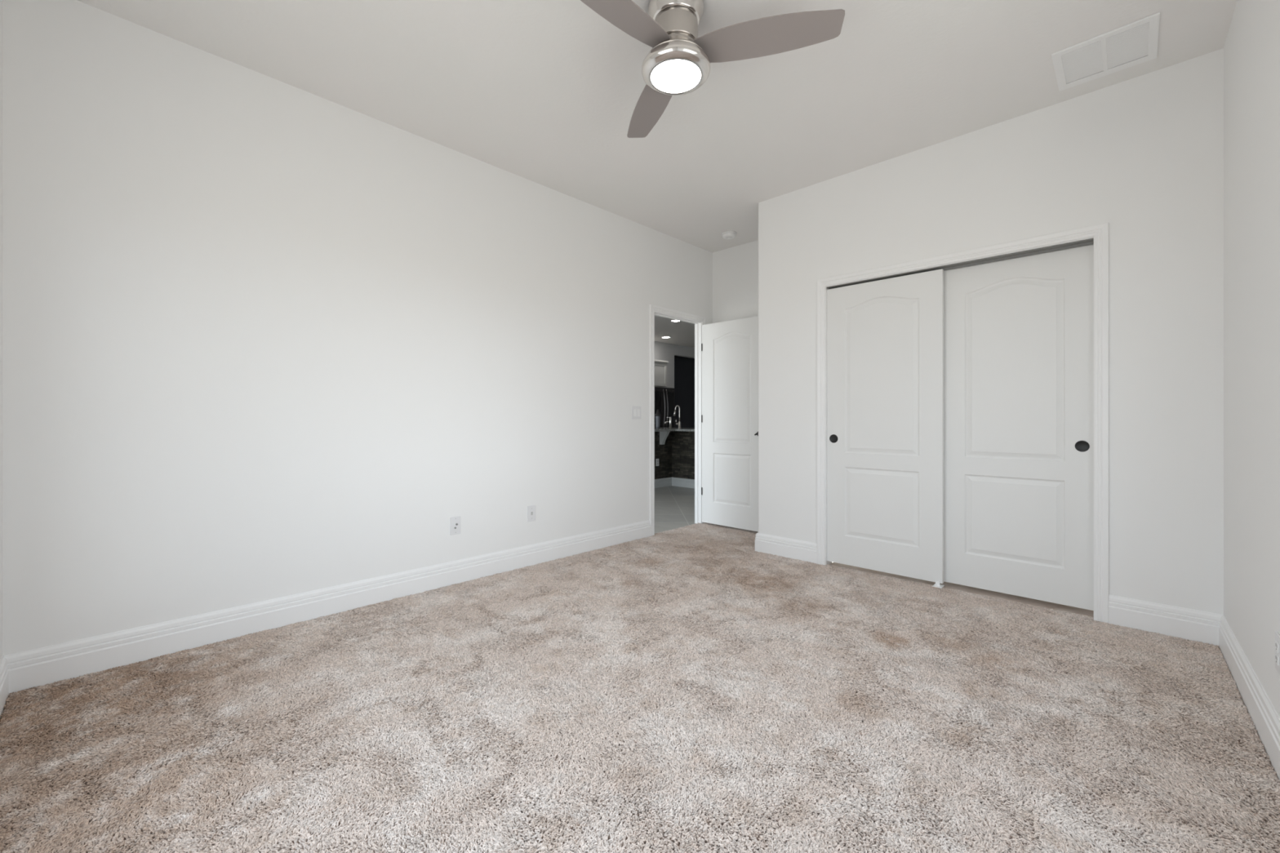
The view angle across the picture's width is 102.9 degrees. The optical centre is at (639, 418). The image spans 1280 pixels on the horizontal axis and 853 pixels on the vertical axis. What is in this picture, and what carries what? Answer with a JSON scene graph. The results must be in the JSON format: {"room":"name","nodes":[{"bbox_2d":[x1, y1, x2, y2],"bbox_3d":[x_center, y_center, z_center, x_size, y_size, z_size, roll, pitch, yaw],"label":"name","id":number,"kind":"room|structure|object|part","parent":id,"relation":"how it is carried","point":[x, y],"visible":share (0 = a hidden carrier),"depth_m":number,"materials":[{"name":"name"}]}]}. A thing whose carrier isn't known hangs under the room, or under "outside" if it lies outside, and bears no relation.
{"room":"empty bedroom","nodes":[
{"label":"empty bedroom","id":0,"kind":"room"},
{"bbox_2d":[0,0,3,661],"bbox_3d":[-1.250,-0.333,0.721,3.550,2.834,0.115,0,0,44],"label":"wall","id":1,"kind":"structure","parent":0,"point":[1,1],"depth_m":1.96,"materials":[{"name":"white paint"}]},
{"bbox_2d":[0,656,8,718],"bbox_3d":[-1.205,1.005,0.768,3.550,0.155,0.016,0,0,44],"label":"baseboard","id":2,"kind":"structure","parent":1,"relation":"attached to","point":[4,673],"depth_m":1.92,"materials":[{"name":"white paint"}]},
{"bbox_2d":[3,0,712,655],"bbox_3d":[-0.892,-0.333,3.712,0.080,2.834,4.924,0,0,44],"label":"wall","id":3,"kind":"structure","parent":0,"point":[265,338],"depth_m":2.59,"materials":[{"name":"white paint"}]},
{"bbox_2d":[3,520,650,694],"bbox_3d":[-1.196,1.005,3.328,0.016,0.155,3.718,0,0,44],"label":"baseboard","id":4,"kind":"structure","parent":3,"relation":"attached to","point":[27,669],"depth_m":2.60,"materials":[{"name":"white paint"}]},
{"bbox_2d":[450,515,460,535],"bbox_3d":[-1.200,0.697,3.324,0.014,0.115,0.070,0,0,44],"label":"cable plate","id":5,"kind":"object","parent":3,"relation":"attached to","point":[455,521],"visible":1,"depth_m":3.32,"materials":[{"name":"white plastic"}]},
{"bbox_2d":[527,505,535,521],"bbox_3d":[-0.796,0.696,3.749,0.007,0.115,0.070,0,0,44],"label":"plate","id":6,"kind":"object","parent":3,"relation":"attached to","point":[531,509],"visible":1,"depth_m":3.74,"materials":[{"name":"white plastic"}]},
{"bbox_2d":[631,406,640,419],"bbox_3d":[-0.030,-0.052,4.544,0.010,0.115,0.116,0,0,44],"label":"light switch","id":7,"kind":"object","parent":3,"relation":"attached to","point":[636,411],"visible":1,"depth_m":4.54,"materials":[{"name":"white plastic"}]},
{"bbox_2d":[649,304,706,536],"bbox_3d":[0.355,0.017,4.999,0.098,2.131,0.842,0,0,44],"label":"door frame","id":8,"kind":"structure","parent":3,"relation":"attached to","point":[653,308],"depth_m":5.17,"materials":[{"name":"white paint"}]},
{"bbox_2d":[701,315,758,531],"bbox_3d":[0.877,0.049,4.930,0.713,2.001,0.089,0,0,44],"label":"door","id":9,"kind":"structure","parent":3,"relation":"in","point":[729,348],"depth_m":4.94,"materials":[{"name":"white paint"}]},
{"bbox_2d":[0,485,1278,852],"bbox_3d":[1.471,1.133,6.847,8.120,0.102,12.489,0,0,44],"label":"floor","id":10,"kind":"structure","parent":0,"point":[1089,613],"depth_m":3.69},
{"bbox_2d":[654,386,674,427],"bbox_3d":[0.280,0.208,10.862,0.777,1.723,0.722,0,0,44],"label":"refrigerator","id":11,"kind":"object","parent":10,"relation":"on","point":[664,397],"visible":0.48,"depth_m":10.65,"materials":[{"name":"black metal"}]},
{"bbox_3d":[0.350,-0.131,10.504,0.004,0.865,0.243,0,0,44],"label":"glass panel","id":12,"kind":"part","parent":11,"relation":"part of","materials":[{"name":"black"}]},
{"bbox_3d":[0.348,-0.145,10.544,0.055,1.015,0.358,0,0,44],"label":"door","id":13,"kind":"part","parent":11,"relation":"part of","materials":[{"name":"black metal"}]},
{"bbox_3d":[0.496,-0.200,10.592,0.092,0.824,0.026,0,0,44],"label":"handle","id":14,"kind":"part","parent":11,"relation":"part of","materials":[{"name":"grey metal"}]},
{"bbox_3d":[0.558,-0.200,10.657,0.092,0.824,0.026,0,0,44],"label":"handle","id":15,"kind":"part","parent":11,"relation":"part of","materials":[{"name":"grey metal"}]},
{"bbox_3d":[0.600,-0.145,10.806,0.055,1.015,0.358,0,0,44],"label":"door","id":16,"kind":"part","parent":11,"relation":"part of","materials":[{"name":"black metal"}]},
{"bbox_3d":[0.639,-0.131,10.805,0.004,0.865,0.246,0,0,44],"label":"glass panel","id":17,"kind":"part","parent":11,"relation":"part of","materials":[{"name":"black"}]},
{"bbox_2d":[654,431,694,488],"bbox_3d":[0.171,0.637,6.662,1.988,0.890,3.042,0,0,44],"label":"breakfast bar","id":18,"kind":"object","parent":10,"relation":"on","point":[674,451],"visible":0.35,"depth_m":8.08,"materials":[{"name":"stone"}]},
{"bbox_2d":[655,458,658,466],"bbox_3d":[0.275,0.685,7.997,0.007,0.115,0.070,0,0,44],"label":"wall outlet","id":19,"kind":"object","parent":18,"relation":"attached to","point":[656,460],"visible":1,"depth_m":7.99,"materials":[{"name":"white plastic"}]},
{"bbox_2d":[654,427,694,431],"bbox_3d":[0.159,0.175,7.026,2.610,0.031,3.750,0,0,44],"label":"countertop","id":20,"kind":"structure","parent":18,"relation":"on","point":[660,429],"depth_m":7.83,"materials":[{"name":"stone"}]},
{"bbox_2d":[654,409,660,428],"bbox_3d":[0.276,0.004,8.455,0.130,0.312,0.088,0,0,0],"label":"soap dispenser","id":21,"kind":"object","parent":20,"relation":"on","point":[657,416],"visible":0.91,"depth_m":8.43,"materials":[{"name":"grey plastic"}]},
{"bbox_3d":[0.296,-0.099,8.455,0.088,0.107,0.088,0,0,0],"label":"lid","id":22,"kind":"part","parent":21,"relation":"part of","materials":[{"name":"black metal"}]},
{"bbox_2d":[664,417,671,428],"bbox_3d":[0.451,0.066,8.187,0.116,0.188,0.040,0,0,0],"label":"tap","id":23,"kind":"object","parent":20,"relation":"on","point":[670,418],"visible":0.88,"depth_m":8.17,"materials":[{"name":"silver metal"}]},
{"bbox_2d":[673,405,681,428],"bbox_3d":[0.609,-0.030,8.340,0.132,0.380,0.056,0,0,0],"label":"kitchen faucet","id":24,"kind":"object","parent":20,"relation":"on","point":[678,424],"visible":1,"depth_m":8.33,"materials":[{"name":"silver metal"}]},
{"bbox_3d":[0.173,1.014,6.563,1.848,0.136,2.902,0,0,44],"label":"baseboard","id":25,"kind":"part","parent":18,"relation":"part of","materials":[{"name":"grey paint"}]},
{"bbox_2d":[932,580,944,588],"bbox_3d":[1.901,1.053,3.251,0.052,0.036,0.085,0,0,44],"label":"guide","id":26,"kind":"object","parent":10,"relation":"on","point":[937,585],"visible":1,"depth_m":3.25,"materials":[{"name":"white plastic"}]},
{"bbox_3d":[1.905,1.067,3.255,0.052,0.005,0.075,0,0,44],"label":"plate","id":27,"kind":"part","parent":26,"relation":"part of","materials":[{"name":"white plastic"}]},
{"bbox_2d":[0,522,1279,852],"label":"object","id":28,"kind":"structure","parent":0,"point":[677,594],"depth_m":1.76,"materials":[{"name":"beige carpet"}]},
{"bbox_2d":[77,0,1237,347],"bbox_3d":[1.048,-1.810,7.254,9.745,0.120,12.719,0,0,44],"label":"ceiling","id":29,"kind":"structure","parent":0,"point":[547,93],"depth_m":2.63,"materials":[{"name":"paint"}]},
{"bbox_2d":[580,0,844,137],"bbox_3d":[0.062,-1.595,2.056,1.191,0.308,1.051,0,0,44],"label":"ceiling fan","id":30,"kind":"object","parent":29,"relation":"hanging from","point":[678,62],"visible":1,"depth_m":2.07,"materials":[{"name":"silver metal"}]},
{"bbox_3d":[-0.114,-1.546,1.898,0.164,0.040,0.582,0,0,45],"label":"blade","id":31,"kind":"part","parent":30,"relation":"part of","materials":[{"name":"grey"}]},
{"bbox_3d":[0.055,-1.546,2.527,0.164,0.040,0.582,0,0,-15],"label":"blade","id":32,"kind":"part","parent":30,"relation":"part of","materials":[{"name":"grey"}]},
{"bbox_3d":[0.515,-1.546,2.066,0.582,0.040,0.164,0,0,15],"label":"blade","id":33,"kind":"part","parent":30,"relation":"part of","materials":[{"name":"grey"}]},
{"bbox_2d":[721,231,736,239],"bbox_3d":[0.843,-1.730,4.822,0.140,0.040,0.140,0,0,44],"label":"smoke detector","id":34,"kind":"object","parent":29,"relation":"attached to","point":[727,234],"visible":1,"depth_m":4.78,"materials":[{"name":"white plastic"}]},
{"bbox_2d":[1051,12,1159,91],"bbox_3d":[2.232,-1.744,2.452,0.364,0.009,0.370,0,0,44],"label":"ceiling vent","id":35,"kind":"object","parent":29,"relation":"in","point":[1134,43],"visible":1,"depth_m":2.44,"materials":[{"name":"white plastic"}]},
{"bbox_3d":[2.168,-1.744,2.498,0.142,0.004,0.285,0,0,44],"label":"louvre panel","id":36,"kind":"part","parent":35,"relation":"part of","materials":[{"name":"white plastic"}]},
{"bbox_3d":[2.282,-1.744,2.388,0.142,0.004,0.285,0,0,44],"label":"louvre panel","id":37,"kind":"part","parent":35,"relation":"part of","materials":[{"name":"white plastic"}]},
{"bbox_2d":[654,341,694,388],"bbox_3d":[-1.020,-0.334,10.196,0.115,2.832,11.115,0,0,44],"label":"wall","id":38,"kind":"structure","parent":0,"point":[663,351],"depth_m":11.92,"materials":[{"name":"white paint"}]},
{"bbox_2d":[654,359,668,386],"bbox_3d":[0.154,-0.993,11.063,0.374,0.565,1.000,0,0,44],"label":"upper cabinet","id":39,"kind":"object","parent":38,"relation":"attached to","point":[660,366],"visible":0.4,"depth_m":11.16,"materials":[{"name":"white paint"}]},
{"bbox_3d":[0.154,-1.252,11.063,0.374,0.045,1.000,0,0,44],"label":"crown moulding","id":40,"kind":"part","parent":39,"relation":"part of","materials":[{"name":"white paint"}]},
{"bbox_2d":[674,355,694,427],"bbox_3d":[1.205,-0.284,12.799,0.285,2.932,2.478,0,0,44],"label":"refrigerator","id":41,"kind":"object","parent":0,"point":[684,367],"depth_m":12.77,"materials":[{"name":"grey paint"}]},
{"bbox_2d":[712,240,758,323],"bbox_3d":[1.203,-0.333,5.034,1.108,2.834,0.115,0,0,44],"label":"wall","id":42,"kind":"structure","parent":0,"point":[735,268],"depth_m":5.17,"materials":[{"name":"white paint"}]},
{"bbox_2d":[758,48,1223,614],"bbox_3d":[2.125,-0.333,3.542,2.520,2.834,0.758,0,0,44],"label":"wall","id":43,"kind":"structure","parent":0,"point":[1142,156],"depth_m":2.66,"materials":[{"name":"white paint"}]},
{"bbox_2d":[755,532,817,564],"bbox_3d":[1.389,1.005,4.239,0.524,0.155,0.774,0,0,44],"label":"baseboard","id":44,"kind":"structure","parent":43,"relation":"attached to","point":[802,550],"depth_m":3.95,"materials":[{"name":"white paint"}]},
{"bbox_2d":[826,268,943,583],"bbox_3d":[1.662,0.049,3.514,0.752,2.001,0.038,0,0,44],"label":"door","id":45,"kind":"structure","parent":43,"relation":"in","point":[885,337],"depth_m":3.48,"materials":[{"name":"white paint"}]},
{"bbox_3d":[1.415,0.146,3.727,0.062,0.062,0.003,0,0,44],"label":"finger pull","id":46,"kind":"part","parent":45,"relation":"part of","materials":[{"name":"black metal"}]},
{"bbox_2d":[826,238,1093,288],"bbox_3d":[1.938,-0.960,3.283,1.470,0.018,0.102,0,0,44],"label":"door track","id":47,"kind":"object","parent":43,"relation":"attached to","point":[1087,242],"visible":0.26,"depth_m":3.08,"materials":[{"name":"grey metal"}]},
{"bbox_2d":[817,222,1108,623],"bbox_3d":[1.929,0.026,3.273,1.592,2.112,0.132,0,0,44],"label":"door frame","id":48,"kind":"structure","parent":43,"relation":"attached to","point":[1100,233],"depth_m":2.72,"materials":[{"name":"white paint"}]},
{"bbox_2d":[943,244,1093,610],"bbox_3d":[2.227,0.049,3.050,0.732,2.001,0.038,0,0,44],"label":"door","id":49,"kind":"structure","parent":43,"relation":"in","point":[1019,332],"depth_m":3.01,"materials":[{"name":"white paint"}]},
{"bbox_3d":[2.443,0.152,2.818,0.062,0.062,0.003,0,0,44],"label":"finger pull","id":50,"kind":"part","parent":49,"relation":"part of","materials":[{"name":"black metal"}]},
{"bbox_2d":[1108,595,1222,645],"bbox_3d":[2.607,1.005,2.542,0.399,0.155,0.016,0,0,44],"label":"baseboard","id":51,"kind":"structure","parent":43,"relation":"attached to","point":[1194,625],"depth_m":2.53,"materials":[{"name":"white paint"}]},
{"bbox_2d":[943,244,1093,271],"bbox_3d":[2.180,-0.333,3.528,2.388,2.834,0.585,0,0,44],"label":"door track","id":52,"kind":"structure","parent":0,"point":[1091,244],"depth_m":3.45,"materials":[{"name":"grey metal"}]},
{"bbox_2d":[1223,0,1279,717],"bbox_3d":[1.454,-0.333,0.931,0.115,2.834,4.168,0,0,43],"label":"wall","id":53,"kind":"structure","parent":0,"point":[1251,48],"depth_m":1.88,"materials":[{"name":"white paint"}]},
{"bbox_2d":[1218,614,1279,782],"bbox_3d":[1.407,1.005,0.976,0.016,0.155,3.936,0,0,43],"label":"baseboard","id":54,"kind":"structure","parent":53,"relation":"attached to","point":[1264,715],"depth_m":1.82,"materials":[{"name":"white paint"}]},
{"bbox_2d":[1275,631,1279,675],"bbox_3d":[1.976,0.726,1.579,0.008,0.115,0.070,0,0,43],"label":"wall outlet","id":55,"kind":"object","parent":53,"relation":"attached to","point":[1277,634],"visible":1,"depth_m":1.57,"materials":[{"name":"white plastic"}]},
{"bbox_2d":[1275,653,1278,665],"bbox_3d":[1.974,0.746,1.581,0.002,0.028,0.034,0,0,43],"label":"receptacle","id":56,"kind":"object","parent":55,"relation":"attached to","point":[1276,655],"depth_m":1.58,"materials":[{"name":"white plastic"}]},
{"bbox_2d":[1275,640,1278,653],"bbox_3d":[1.974,0.707,1.581,0.002,0.028,0.034,0,0,43],"label":"receptacle","id":57,"kind":"object","parent":55,"relation":"attached to","point":[1276,643],"depth_m":1.58,"materials":[{"name":"white plastic"}]}
]}

